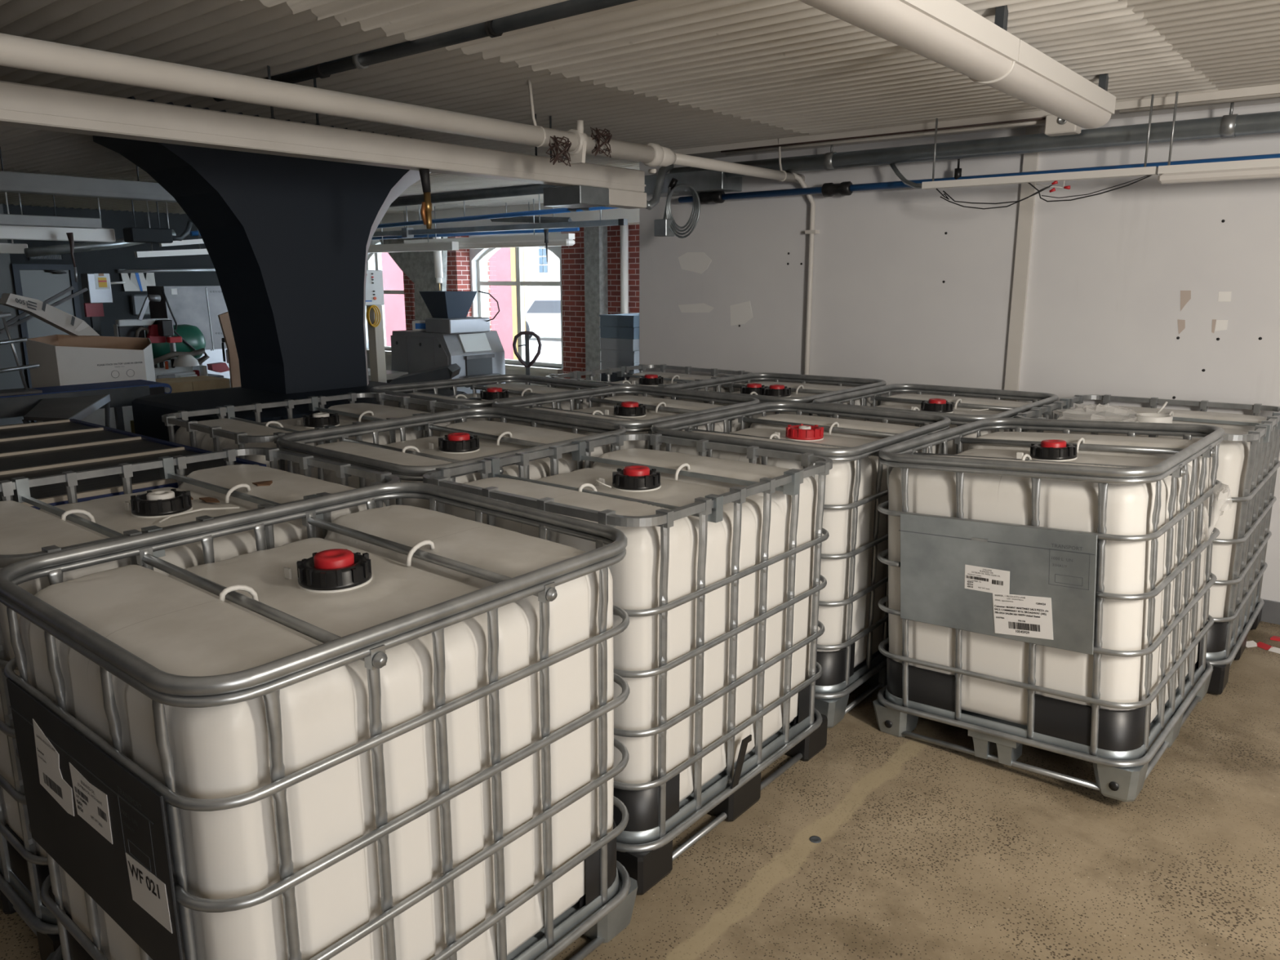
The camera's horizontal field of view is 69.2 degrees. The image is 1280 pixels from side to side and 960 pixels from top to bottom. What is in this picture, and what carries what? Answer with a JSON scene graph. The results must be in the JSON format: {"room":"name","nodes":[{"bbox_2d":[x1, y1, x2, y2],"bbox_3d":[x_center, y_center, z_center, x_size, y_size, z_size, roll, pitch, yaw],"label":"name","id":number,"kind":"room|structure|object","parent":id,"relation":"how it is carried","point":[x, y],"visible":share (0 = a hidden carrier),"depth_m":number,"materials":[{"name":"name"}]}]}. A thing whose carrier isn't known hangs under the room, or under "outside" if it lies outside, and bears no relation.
{"room":"industrial storage room","nodes":[
{"label":"industrial storage room","id":0,"kind":"room"},
{"bbox_2d":[0,286,88,333],"bbox_3d":[-5.062,-1.452,7.888,0.026,0.379,0.713,10,16,38],"label":"rails","id":1,"kind":"object","parent":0,"point":[68,290],"visible":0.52,"depth_m":7.90,"materials":[{"name":"silver metal"}]},
{"bbox_2d":[23,229,176,257],"bbox_3d":[-5.665,-2.509,9.809,0.086,0.330,1.497,10,16,38],"label":"conduit","id":2,"kind":"object","parent":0,"point":[91,246],"visible":0.64,"depth_m":9.60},
{"bbox_2d":[2,203,220,336],"bbox_3d":[-9.190,-1.784,10.250,0.200,2.760,14.400,10,16,38],"label":"wall","id":3,"kind":"structure","parent":0,"point":[107,260],"depth_m":12.57,"materials":[{"name":"paint"}]},
{"bbox_2d":[0,204,32,425],"bbox_3d":[-8.037,-2.028,11.471,0.022,2.720,0.600,10,16,38],"label":"trim","id":4,"kind":"structure","parent":3,"relation":"attached to","point":[11,380],"depth_m":11.66,"materials":[{"name":"grey"}]},
{"bbox_2d":[10,263,82,422],"bbox_3d":[-7.597,-1.775,12.027,0.060,1.992,0.717,10,16,38],"label":"door frame","id":5,"kind":"structure","parent":3,"relation":"attached to","point":[15,268],"depth_m":11.78,"materials":[{"name":"black paint"}]},
{"bbox_2d":[19,269,75,338],"bbox_3d":[-7.578,-1.738,12.020,0.108,1.922,0.577,10,16,38],"label":"door","id":6,"kind":"structure","parent":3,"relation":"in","point":[40,285],"depth_m":11.88,"materials":[{"name":"grey"}]},
{"bbox_2d":[116,267,215,273],"bbox_3d":[-6.591,-2.935,12.998,0.050,0.083,1.380,10,16,38],"label":"wall rail","id":7,"kind":"object","parent":3,"relation":"attached to","point":[202,269],"visible":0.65,"depth_m":12.94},
{"bbox_2d":[93,96,466,441],"bbox_3d":[-2.102,-0.874,6.090,1.600,2.740,2.276,10,16,38],"label":"column","id":8,"kind":"structure","parent":0,"point":[286,240],"depth_m":5.65,"materials":[{"name":"black paint"}]},
{"bbox_2d":[403,272,414,330],"bbox_3d":[-3.474,-2.643,14.364,0.200,2.700,0.250,10,16,38],"label":"pillar","id":9,"kind":"structure","parent":0,"point":[409,286],"depth_m":14.23,"materials":[{"name":"red brick"}]},
{"bbox_2d":[379,236,447,320],"bbox_3d":[-3.371,-2.506,13.730,1.736,2.700,0.080,10,16,38],"label":"column","id":10,"kind":"structure","parent":0,"point":[418,266],"depth_m":13.44,"materials":[{"name":"concrete"}]},
{"bbox_2d":[446,235,471,316],"bbox_3d":[-2.670,-2.503,13.718,0.260,2.700,0.250,10,16,38],"label":"pillar","id":11,"kind":"structure","parent":0,"point":[458,272],"depth_m":13.50,"materials":[{"name":"red brick"}]},
{"bbox_2d":[364,231,563,387],"bbox_3d":[-1.213,-2.355,12.890,9.500,2.760,0.300,10,16,38],"label":"wall","id":12,"kind":"structure","parent":0,"point":[474,254],"depth_m":13.59,"materials":[{"name":"white paint"}]},
{"bbox_2d":[366,252,404,355],"bbox_3d":[-4.013,-2.925,14.961,1.490,1.800,0.260,10,16,38],"label":"window","id":13,"kind":"structure","parent":12,"relation":"in","point":[378,264],"depth_m":15.18,"materials":[{"name":"grey"}]},
{"bbox_2d":[476,246,562,373],"bbox_3d":[-1.749,-2.488,13.152,1.830,1.830,0.260,10,16,38],"label":"window","id":14,"kind":"structure","parent":12,"relation":"in","point":[545,367],"depth_m":13.22,"materials":[{"name":"grey"}]},
{"bbox_2d":[560,226,585,379],"bbox_3d":[-0.787,-2.176,12.207,0.401,2.700,0.250,10,16,38],"label":"pillar","id":15,"kind":"structure","parent":0,"point":[572,256],"depth_m":12.08,"materials":[{"name":"red brick"}]},
{"bbox_2d":[583,226,608,381],"bbox_3d":[-0.494,-2.112,11.908,0.256,2.700,0.350,10,16,38],"label":"pillar","id":16,"kind":"structure","parent":0,"point":[595,238],"depth_m":11.70,"materials":[{"name":"concrete"}]},
{"bbox_2d":[607,224,639,314],"bbox_3d":[0.707,-1.924,11.038,2.720,2.700,0.200,10,16,38],"label":"pillar","id":17,"kind":"structure","parent":0,"point":[613,232],"depth_m":11.53,"materials":[{"name":"red brick"}]},
{"bbox_2d":[620,225,628,313],"bbox_3d":[-0.192,-1.991,11.541,0.097,2.620,0.097,10,16,38],"label":"drain pipe","id":18,"kind":"object","parent":17,"relation":"attached to","point":[624,228],"visible":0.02,"depth_m":11.37,"materials":[{"name":"white paint"}]},
{"bbox_2d":[0,422,1279,959],"bbox_3d":[-2.235,0.869,4.979,18.600,0.203,14.400,10,16,38],"label":"floor","id":19,"kind":"structure","parent":0,"point":[878,845],"depth_m":2.95,"materials":[{"name":"concrete"}]},
{"bbox_2d":[22,394,110,426],"bbox_3d":[-3.416,0.079,5.654,0.418,1.067,1.149,-6,14,-28],"label":"side table","id":20,"kind":"object","parent":19,"relation":"on","point":[78,408],"visible":0.43,"depth_m":5.53,"materials":[{"name":"silver metal"}]},
{"bbox_2d":[0,379,172,431],"bbox_3d":[-4.107,-0.025,6.078,0.465,1.085,1.975,10,16,38],"label":"conveyor","id":21,"kind":"object","parent":19,"relation":"on","point":[122,393],"visible":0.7,"depth_m":6.26,"materials":[{"name":"blue"}]},
{"bbox_2d":[0,311,42,395],"bbox_3d":[-4.144,-0.785,5.790,0.240,0.522,0.661,10,16,38],"label":"frame","id":22,"kind":"object","parent":21,"relation":"on","point":[25,390],"visible":1,"depth_m":5.93,"materials":[{"name":"silver metal"}]},
{"bbox_2d":[26,334,155,432],"bbox_3d":[-4.225,-0.458,7.393,0.734,1.376,0.992,10,16,38],"label":"carton","id":23,"kind":"object","parent":19,"relation":"on","point":[62,359],"visible":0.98,"depth_m":6.99,"materials":[{"name":"white cardboard"}]},
{"bbox_2d":[0,293,99,335],"bbox_3d":[-4.527,-1.266,7.127,0.181,0.335,0.617,10,16,38],"label":"lid","id":24,"kind":"object","parent":23,"relation":"on","point":[68,323],"visible":1,"depth_m":7.07,"materials":[{"name":"white cardboard"}]},
{"bbox_2d":[80,273,125,336],"bbox_3d":[-5.623,-1.297,9.885,0.216,1.760,0.391,10,16,38],"label":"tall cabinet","id":25,"kind":"object","parent":19,"relation":"on","point":[99,292],"visible":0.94,"depth_m":9.64,"materials":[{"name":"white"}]},
{"bbox_2d":[0,418,266,510],"bbox_3d":[-3.122,0.524,3.595,2.035,1.062,2.535,10,16,38],"label":"conveyor","id":26,"kind":"object","parent":19,"relation":"on","point":[46,448],"visible":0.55,"depth_m":4.03,"materials":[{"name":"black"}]},
{"bbox_2d":[113,294,231,387],"bbox_3d":[-4.502,-0.950,9.004,0.815,1.683,1.129,10,16,38],"label":"machine","id":27,"kind":"object","parent":19,"relation":"on","point":[160,330],"visible":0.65,"depth_m":8.65,"materials":[{"name":"white"}]},
{"bbox_2d":[153,347,209,367],"bbox_3d":[-4.341,-1.147,8.771,0.052,0.175,0.554,10,16,38],"label":"hose","id":28,"kind":"object","parent":27,"relation":"attached to","point":[196,353],"visible":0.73,"depth_m":8.76,"materials":[{"name":"grey"}]},
{"bbox_2d":[144,324,205,373],"bbox_3d":[-4.799,-0.908,9.623,0.370,1.385,0.620,10,16,38],"label":"tank","id":29,"kind":"object","parent":19,"relation":"on","point":[191,334],"visible":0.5,"depth_m":9.47,"materials":[{"name":"teal"}]},
{"bbox_2d":[146,285,230,378],"bbox_3d":[-4.826,-1.238,10.156,0.408,1.734,0.748,10,16,38],"label":"tall cabinet","id":30,"kind":"object","parent":19,"relation":"on","point":[199,306],"visible":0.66,"depth_m":9.88,"materials":[{"name":"white"}]},
{"bbox_2d":[155,375,230,393],"bbox_3d":[-3.979,-0.417,8.212,0.450,0.950,0.570,10,16,38],"label":"cardboard box","id":31,"kind":"object","parent":19,"relation":"on","point":[189,384],"visible":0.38,"depth_m":8.04,"materials":[{"name":"brown cardboard"}]},
{"bbox_2d":[0,447,399,959],"bbox_3d":[-1.514,0.589,3.050,1.022,1.167,1.221,10,16,38],"label":"tote","id":32,"kind":"object","parent":19,"relation":"on","point":[26,531],"visible":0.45,"depth_m":2.77,"materials":[{"name":"white plastic"}]},
{"bbox_2d":[217,311,240,387],"bbox_3d":[-3.924,-0.871,8.971,0.030,1.516,0.168,10,16,38],"label":"cardboard sheet","id":33,"kind":"object","parent":19,"relation":"on","point":[224,318],"visible":0.4,"depth_m":8.89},
{"bbox_2d":[161,392,470,471],"bbox_3d":[-1.589,0.217,4.751,1.031,1.185,1.226,11,17,40],"label":"tote","id":34,"kind":"object","parent":19,"relation":"on","point":[228,431],"visible":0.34,"depth_m":4.56,"materials":[{"name":"white plastic"}]},
{"bbox_2d":[0,481,637,959],"bbox_3d":[-0.746,0.735,2.382,1.060,1.216,1.240,11,17,38],"label":"tote","id":35,"kind":"object","parent":19,"relation":"on","point":[388,735],"visible":1,"depth_m":1.99,"materials":[{"name":"white plastic"}]},
{"bbox_2d":[506,867,619,959],"bbox_3d":[-0.751,1.158,2.485,0.968,0.060,1.168,11,17,38],"label":"tray","id":36,"kind":"object","parent":35,"relation":"on","point":[574,917],"depth_m":2.43,"materials":[{"name":"metal"}]},
{"bbox_2d":[365,270,386,382],"bbox_3d":[-2.117,-0.741,7.522,0.176,1.875,0.233,10,16,38],"label":"post","id":37,"kind":"object","parent":19,"relation":"on","point":[374,282],"depth_m":7.42,"materials":[{"name":"grey"}]},
{"bbox_2d":[388,363,460,390],"bbox_3d":[-1.586,-0.251,6.886,0.512,1.185,0.451,0,12,-1],"label":"chute","id":38,"kind":"object","parent":19,"relation":"on","point":[449,371],"visible":0.26,"depth_m":6.63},
{"bbox_2d":[390,290,505,394],"bbox_3d":[-1.717,-0.864,8.490,0.980,1.706,0.632,10,16,38],"label":"machine","id":39,"kind":"object","parent":19,"relation":"on","point":[451,336],"visible":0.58,"depth_m":8.15,"materials":[{"name":"grey"}]},
{"bbox_2d":[276,407,626,511],"bbox_3d":[-0.773,0.360,4.077,1.052,1.195,1.223,10,16,37],"label":"tote","id":40,"kind":"object","parent":19,"relation":"on","point":[464,442],"visible":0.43,"depth_m":3.93,"materials":[{"name":"white plastic"}]},
{"bbox_2d":[369,374,612,422],"bbox_3d":[-0.889,-0.001,5.750,1.042,1.192,1.226,11,16,40],"label":"tote","id":41,"kind":"object","parent":19,"relation":"on","point":[489,394],"visible":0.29,"depth_m":5.77,"materials":[{"name":"white plastic"}]},
{"bbox_2d":[512,330,542,385],"bbox_3d":[-1.026,-0.816,9.117,0.540,1.346,1.340,0,12,0],"label":"jack","id":42,"kind":"object","parent":19,"relation":"on","point":[527,364],"visible":0.29,"depth_m":8.43,"materials":[{"name":"grey"}]},
{"bbox_2d":[492,384,759,449],"bbox_3d":[-0.062,0.143,5.065,1.057,1.206,1.226,10,16,37],"label":"tote","id":43,"kind":"object","parent":19,"relation":"on","point":[637,414],"visible":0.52,"depth_m":5.04,"materials":[{"name":"white plastic"}]},
{"bbox_2d":[422,433,832,894],"bbox_3d":[-0.015,0.515,3.391,1.021,1.172,1.224,10,15,38],"label":"tote","id":44,"kind":"object","parent":19,"relation":"on","point":[718,578],"visible":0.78,"depth_m":3.01,"materials":[{"name":"white plastic"}]},
{"bbox_2d":[616,715,809,844],"bbox_3d":[-0.015,0.939,3.483,0.968,0.060,1.168,10,15,38],"label":"tray","id":45,"kind":"object","parent":44,"relation":"on","point":[654,833],"depth_m":3.05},
{"bbox_2d":[730,734,751,789],"bbox_3d":[0.337,0.939,3.094,0.011,0.155,0.106,12,17,44],"label":"strap tail","id":46,"kind":"object","parent":44,"relation":"on","point":[738,769],"visible":1,"depth_m":3.08,"materials":[{"name":"black plastic"}]},
{"bbox_2d":[545,364,752,399],"bbox_3d":[0.077,-0.175,6.583,1.026,1.170,1.220,10,16,39],"label":"tote","id":47,"kind":"object","parent":19,"relation":"on","point":[663,379],"visible":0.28,"depth_m":6.65,"materials":[{"name":"white plastic"}]},
{"bbox_2d":[664,372,886,418],"bbox_3d":[0.864,-0.035,5.913,1.031,1.185,1.222,9,15,38],"label":"tote","id":48,"kind":"object","parent":19,"relation":"on","point":[776,391],"visible":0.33,"depth_m":5.95,"materials":[{"name":"white plastic"}]},
{"bbox_2d":[651,401,951,728],"bbox_3d":[0.761,0.298,4.393,1.025,1.172,1.223,9,15,37],"label":"tote","id":49,"kind":"object","parent":19,"relation":"on","point":[849,656],"visible":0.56,"depth_m":3.88,"materials":[{"name":"white plastic"}]},
{"bbox_2d":[814,643,888,693],"bbox_3d":[0.759,0.723,4.487,0.968,0.060,1.168,9,15,37],"label":"tray","id":50,"kind":"object","parent":49,"relation":"on","point":[864,668],"depth_m":3.90,"materials":[{"name":"metal"}]},
{"bbox_2d":[812,383,1058,454],"bbox_3d":[1.650,0.111,5.251,1.026,1.175,1.221,9,15,38],"label":"tote","id":51,"kind":"object","parent":19,"relation":"on","point":[957,409],"visible":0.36,"depth_m":5.28,"materials":[{"name":"white plastic"}]},
{"bbox_2d":[872,417,1225,802],"bbox_3d":[1.676,0.405,3.797,1.074,1.227,1.230,11,16,41],"label":"tote","id":52,"kind":"object","parent":19,"relation":"on","point":[1047,591],"visible":1,"depth_m":3.36,"materials":[{"name":"white plastic"}]},
{"bbox_2d":[884,665,1204,760],"bbox_3d":[1.700,0.833,3.874,0.968,0.060,1.168,6,13,42],"label":"tray","id":53,"kind":"object","parent":52,"relation":"on","point":[1142,750],"depth_m":3.44,"materials":[{"name":"metal"}]},
{"bbox_2d":[1016,394,1279,694],"bbox_3d":[2.555,0.223,4.719,1.046,1.190,1.221,9,15,39],"label":"tote","id":54,"kind":"object","parent":19,"relation":"on","point":[1249,450],"visible":0.3,"depth_m":4.25,"materials":[{"name":"white plastic"}]},
{"bbox_2d":[1205,596,1257,660],"bbox_3d":[2.560,0.649,4.807,0.968,0.060,1.168,9,15,39],"label":"tray","id":55,"kind":"object","parent":54,"relation":"on","point":[1225,652],"depth_m":4.28,"materials":[{"name":"metal"}]},
{"bbox_3d":[-0.017,-0.052,8.530,0.392,0.098,0.592,10,16,39],"label":"tray","id":56,"kind":"object","parent":19,"relation":"on","visible":0},
{"bbox_3d":[-0.014,-0.149,8.506,0.392,0.098,0.592,10,16,39],"label":"tray","id":57,"kind":"object","parent":56,"relation":"on","visible":0},
{"bbox_3d":[-0.015,-0.247,8.486,0.392,0.098,0.592,10,16,38],"label":"tray","id":58,"kind":"object","parent":57,"relation":"on","visible":0},
{"bbox_3d":[-0.020,-0.346,8.468,0.392,0.098,0.592,10,16,38],"label":"tray","id":59,"kind":"object","parent":58,"relation":"on","visible":0},
{"bbox_3d":[-0.020,-0.444,8.447,0.392,0.098,0.592,10,16,38],"label":"tray","id":60,"kind":"object","parent":59,"relation":"on","visible":0},
{"bbox_3d":[-0.020,-0.541,8.426,0.392,0.098,0.592,10,16,39],"label":"tray","id":61,"kind":"object","parent":60,"relation":"on","visible":0},
{"bbox_3d":[-0.016,-0.638,8.402,0.392,0.098,0.592,10,16,38],"label":"tray","id":62,"kind":"object","parent":61,"relation":"on","visible":0},
{"bbox_3d":[-0.019,-0.737,8.383,0.392,0.098,0.592,10,16,39],"label":"tray","id":63,"kind":"object","parent":62,"relation":"on","visible":0},
{"bbox_3d":[-0.014,-0.834,8.358,0.392,0.098,0.592,10,16,38],"label":"tray","id":64,"kind":"object","parent":63,"relation":"on","visible":0},
{"bbox_2d":[600,373,631,382],"bbox_3d":[-0.015,-0.931,8.338,0.392,0.098,0.592,10,16,38],"label":"tray","id":65,"kind":"object","parent":64,"relation":"on","point":[614,378],"visible":0.09,"depth_m":8.15,"materials":[{"name":"grey"}]},
{"bbox_2d":[600,360,639,374],"bbox_3d":[-0.011,-1.028,8.314,0.392,0.098,0.592,10,16,39],"label":"tray","id":66,"kind":"object","parent":65,"relation":"on","point":[605,364],"visible":0.35,"depth_m":8.09,"materials":[{"name":"grey"}]},
{"bbox_2d":[600,349,639,362],"bbox_3d":[-0.012,-1.127,8.293,0.392,0.098,0.592,10,16,39],"label":"tray","id":67,"kind":"object","parent":66,"relation":"on","point":[624,356],"visible":0.47,"depth_m":8.06,"materials":[{"name":"grey"}]},
{"bbox_2d":[599,337,639,351],"bbox_3d":[-0.019,-1.225,8.278,0.392,0.098,0.592,10,16,39],"label":"tray","id":68,"kind":"object","parent":67,"relation":"on","point":[627,344],"visible":0.47,"depth_m":8.04,"materials":[{"name":"grey"}]},
{"bbox_2d":[599,326,639,339],"bbox_3d":[-0.017,-1.323,8.255,0.392,0.098,0.592,10,16,38],"label":"tray","id":69,"kind":"object","parent":68,"relation":"on","point":[617,332],"visible":0.47,"depth_m":8.01,"materials":[{"name":"blue"}]},
{"bbox_2d":[599,312,639,327],"bbox_3d":[-0.018,-1.421,8.235,0.392,0.098,0.592,10,16,38],"label":"tray","id":70,"kind":"object","parent":69,"relation":"on","point":[622,320],"visible":0.51,"depth_m":8.01,"materials":[{"name":"blue"}]},
{"bbox_2d":[0,0,1279,214],"bbox_3d":[-2.224,-1.887,4.371,18.632,0.054,14.596,10,16,38],"label":"ceiling","id":71,"kind":"structure","parent":0,"point":[672,74],"depth_m":3.94,"materials":[{"name":"metal"}]},
{"bbox_2d":[0,195,102,228],"bbox_3d":[-6.446,-2.240,7.085,0.166,0.450,4.250,10,16,38],"label":"cable tray","id":72,"kind":"object","parent":71,"relation":"hanging from","point":[55,221],"visible":0.86,"depth_m":8.37,"materials":[{"name":"paint"}]},
{"bbox_2d":[0,192,115,242],"bbox_3d":[-5.851,-2.514,8.594,0.100,0.552,1.778,10,16,38],"label":"strip light","id":73,"kind":"object","parent":71,"relation":"hanging from","point":[6,232],"visible":0.78,"depth_m":8.87,"materials":[{"name":"white"}]},
{"bbox_2d":[0,146,177,202],"bbox_3d":[-4.818,-2.055,5.921,0.156,0.320,6.500,10,16,38],"label":"cable tray","id":74,"kind":"object","parent":71,"relation":"hanging from","point":[10,181],"visible":0.41,"depth_m":6.74,"materials":[{"name":"paint"}]},
{"bbox_2d":[123,200,192,243],"bbox_3d":[-4.891,-2.697,9.443,0.200,0.554,0.663,10,16,38],"label":"motor","id":75,"kind":"object","parent":71,"relation":"hanging from","point":[131,234],"visible":0.9,"depth_m":9.33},
{"bbox_2d":[133,200,208,257],"bbox_3d":[-5.285,-2.866,10.528,0.064,0.682,0.903,10,16,38],"label":"strip light","id":76,"kind":"object","parent":71,"relation":"hanging from","point":[152,253],"visible":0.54,"depth_m":10.48,"materials":[{"name":"white"}]},
{"bbox_2d":[0,65,646,208],"bbox_3d":[-2.393,-1.393,3.236,0.312,0.480,7.305,10,16,38],"label":"ceiling beam","id":77,"kind":"structure","parent":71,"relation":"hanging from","point":[586,184],"depth_m":4.10,"materials":[{"name":"metal"}]},
{"bbox_2d":[418,168,432,229],"bbox_3d":[-1.087,-1.425,4.705,0.051,0.293,0.066,10,16,38],"label":"air dropper","id":78,"kind":"object","parent":77,"relation":"hanging from","point":[426,210],"visible":1,"depth_m":4.70,"materials":[{"name":"gold rubber"}]},
{"bbox_2d":[645,164,673,209],"bbox_3d":[0.119,-1.937,6.103,0.060,0.322,0.280,10,16,38],"label":"conduit","id":79,"kind":"object","parent":77,"relation":"attached to","point":[655,200],"visible":0.82,"depth_m":6.08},
{"bbox_2d":[0,32,804,183],"bbox_3d":[-1.531,-1.425,3.163,0.141,0.378,8.300,10,16,38],"label":"pipe","id":80,"kind":"object","parent":71,"relation":"hanging from","point":[15,51],"visible":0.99,"depth_m":3.55,"materials":[{"name":"metal"}]},
{"bbox_2d":[368,219,458,253],"bbox_3d":[-3.123,-3.213,11.874,2.317,0.573,0.100,10,16,38],"label":"strip light","id":81,"kind":"object","parent":71,"relation":"hanging from","point":[442,246],"visible":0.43,"depth_m":11.62,"materials":[{"name":"white"}]},
{"bbox_2d":[213,0,637,102],"bbox_3d":[-0.653,-1.643,3.425,3.700,0.068,0.065,10,16,38],"label":"pipe","id":82,"kind":"object","parent":71,"relation":"attached to","point":[494,28],"visible":0.8,"depth_m":3.44,"materials":[{"name":"black metal"}]},
{"bbox_2d":[371,201,579,239],"bbox_3d":[-2.244,-3.289,11.767,4.002,0.379,0.038,10,16,38],"label":"pipe","id":83,"kind":"object","parent":71,"relation":"hanging from","point":[563,229],"visible":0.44,"depth_m":11.55,"materials":[{"name":"blue"}]},
{"bbox_2d":[389,183,564,207],"bbox_3d":[-1.641,-2.927,9.485,3.064,0.122,0.095,10,16,38],"label":"conduit","id":84,"kind":"object","parent":71,"relation":"hanging from","point":[529,189],"visible":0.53,"depth_m":9.47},
{"bbox_2d":[404,199,574,248],"bbox_3d":[-1.898,-3.071,11.165,2.955,0.550,0.140,10,16,38],"label":"strip light","id":85,"kind":"object","parent":71,"relation":"hanging from","point":[556,239],"visible":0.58,"depth_m":10.84,"materials":[{"name":"white"}]},
{"bbox_2d":[377,200,614,228],"bbox_3d":[-1.624,-2.909,9.871,4.232,0.321,0.092,10,16,38],"label":"pipe","id":86,"kind":"object","parent":71,"relation":"hanging from","point":[555,211],"visible":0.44,"depth_m":9.82,"materials":[{"name":"blue"}]},
{"bbox_2d":[372,194,627,237],"bbox_3d":[-1.750,-2.965,10.363,4.168,0.419,0.100,10,16,38],"label":"rail","id":87,"kind":"object","parent":71,"relation":"hanging from","point":[406,232],"visible":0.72,"depth_m":10.14,"materials":[{"name":"grey metal"}]},
{"bbox_2d":[375,203,639,231],"bbox_3d":[-1.832,-3.349,11.904,8.700,0.280,0.350,10,16,38],"label":"beam","id":88,"kind":"structure","parent":71,"relation":"attached to","point":[632,215],"depth_m":11.70,"materials":[{"name":"metal"}]},
{"bbox_2d":[489,202,572,222],"bbox_3d":[-1.297,-3.135,10.872,1.311,0.301,0.070,10,16,38],"label":"support beam","id":89,"kind":"structure","parent":71,"relation":"attached to","point":[518,219],"depth_m":10.85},
{"bbox_2d":[798,0,1115,128],"bbox_3d":[0.911,-1.441,2.883,0.177,0.236,3.806,10,16,38],"label":"pipe","id":90,"kind":"object","parent":71,"relation":"attached to","point":[948,33],"visible":0.96,"depth_m":3.06,"materials":[{"name":"white"}]},
{"bbox_2d":[921,93,1158,209],"bbox_3d":[2.117,-1.739,4.988,1.207,0.524,0.070,10,16,38],"label":"strip light","id":91,"kind":"object","parent":71,"relation":"hanging from","point":[1145,171],"depth_m":4.95,"materials":[{"name":"white"}]},
{"bbox_2d":[1157,91,1279,183],"bbox_3d":[3.090,-1.611,4.198,1.288,0.440,0.090,10,16,38],"label":"strip light","id":92,"kind":"object","parent":71,"relation":"hanging from","point":[1268,167],"visible":0.98,"depth_m":4.45,"materials":[{"name":"white"}]},
{"bbox_2d":[639,102,1279,601],"bbox_3d":[3.679,-0.561,4.598,9.370,2.760,0.202,10,16,38],"label":"wall","id":93,"kind":"structure","parent":0,"point":[1147,287],"depth_m":5.60,"materials":[{"name":"white paint"}]},
{"bbox_2d":[643,169,742,196],"bbox_3d":[0.367,-2.153,6.740,0.731,0.135,0.250,10,16,38],"label":"box","id":94,"kind":"object","parent":93,"relation":"attached to","point":[708,180],"visible":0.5,"depth_m":6.57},
{"bbox_2d":[791,172,819,383],"bbox_3d":[1.107,-0.991,6.453,0.220,2.215,0.090,1,12,6],"label":"pipe","id":95,"kind":"object","parent":93,"relation":"attached to","point":[811,232],"visible":0.67,"depth_m":6.33,"materials":[{"name":"metal"}]},
{"bbox_2d":[720,114,1081,155],"bbox_3d":[1.446,-2.050,5.638,2.290,0.100,0.122,10,16,38],"label":"conduit","id":96,"kind":"object","parent":93,"relation":"attached to","point":[1055,126],"visible":0.78,"depth_m":5.41,"materials":[{"name":"metal"}]},
{"bbox_2d":[653,177,700,238],"bbox_3d":[0.274,-1.882,6.420,0.374,0.411,0.100,10,16,38],"label":"coil","id":97,"kind":"object","parent":96,"relation":"hanging from","point":[664,227],"visible":1,"depth_m":6.44,"materials":[{"name":"black plastic"}]},
{"bbox_2d":[669,102,1279,177],"bbox_3d":[3.606,-1.666,4.050,8.700,0.170,0.107,10,16,38],"label":"conduit","id":98,"kind":"object","parent":93,"relation":"attached to","point":[1231,126],"visible":0.84,"depth_m":5.15,"materials":[{"name":"metal"}]},
{"bbox_2d":[671,84,1279,158],"bbox_3d":[3.663,-1.786,4.016,9.000,0.080,0.300,10,16,38],"label":"pipe","id":99,"kind":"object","parent":93,"relation":"attached to","point":[713,151],"depth_m":5.23,"materials":[{"name":"metal"}]},
{"bbox_2d":[678,153,1279,204],"bbox_3d":[3.657,-1.554,4.138,8.700,0.226,0.088,10,16,38],"label":"pipe","id":100,"kind":"object","parent":93,"relation":"attached to","point":[846,188],"visible":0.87,"depth_m":5.86,"materials":[{"name":"blue"}]},
{"bbox_2d":[1003,125,1041,401],"bbox_3d":[2.259,-0.728,5.605,0.078,2.660,0.028,10,16,38],"label":"wall column","id":101,"kind":"structure","parent":93,"relation":"attached to","point":[1030,161],"depth_m":5.49,"materials":[{"name":"white paint"}]},
{"bbox_2d":[1119,93,1279,113],"bbox_3d":[4.700,-1.529,3.041,5.720,0.024,0.024,10,16,38],"label":"conduit","id":102,"kind":"object","parent":93,"relation":"attached to","point":[1273,95],"visible":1,"depth_m":4.57,"materials":[{"name":"metal"}]},
{"bbox_2d":[1260,599,1279,624],"bbox_3d":[5.029,0.992,3.658,5.700,0.120,0.015,10,16,38],"label":"baseboard","id":103,"kind":"structure","parent":93,"relation":"attached to","point":[1270,609],"depth_m":4.97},
{"label":"outside","id":104,"kind":"structure","parent":0,"visible":0},
{"bbox_2d":[528,332,561,363],"bbox_3d":[9.776,-7.257,42.845,80.000,0.280,60.500,10,16,38],"label":"ground","id":105,"kind":"structure","parent":104,"point":[551,348],"depth_m":25.14,"materials":[{"name":"grey"}]},
{"bbox_2d":[381,247,513,359],"bbox_3d":[-10.039,-8.070,25.267,18.968,9.300,0.060,10,16,38],"label":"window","id":106,"kind":"structure","parent":105,"relation":"on","point":[500,263],"depth_m":20.41,"materials":[{"name":"pink paint"}]},
{"bbox_2d":[510,247,525,359],"bbox_3d":[-2.602,-6.764,19.227,0.310,9.300,0.090,10,16,38],"label":"pillar","id":107,"kind":"structure","parent":105,"relation":"on","point":[512,249],"depth_m":19.84,"materials":[{"name":"yellow paint"}]},
{"bbox_2d":[523,246,560,308],"bbox_3d":[-9.377,-12.199,37.263,28.000,12.300,0.430,10,16,38],"label":"building","id":108,"kind":"structure","parent":105,"relation":"on","point":[536,267],"depth_m":33.15,"materials":[{"name":"beige"}]},
{"bbox_2d":[524,297,560,338],"bbox_3d":[-2.187,-4.923,28.303,3.900,1.295,1.625,10,16,38],"label":"parked car","id":109,"kind":"object","parent":105,"relation":"on","point":[543,314],"visible":0.2,"depth_m":27.84,"materials":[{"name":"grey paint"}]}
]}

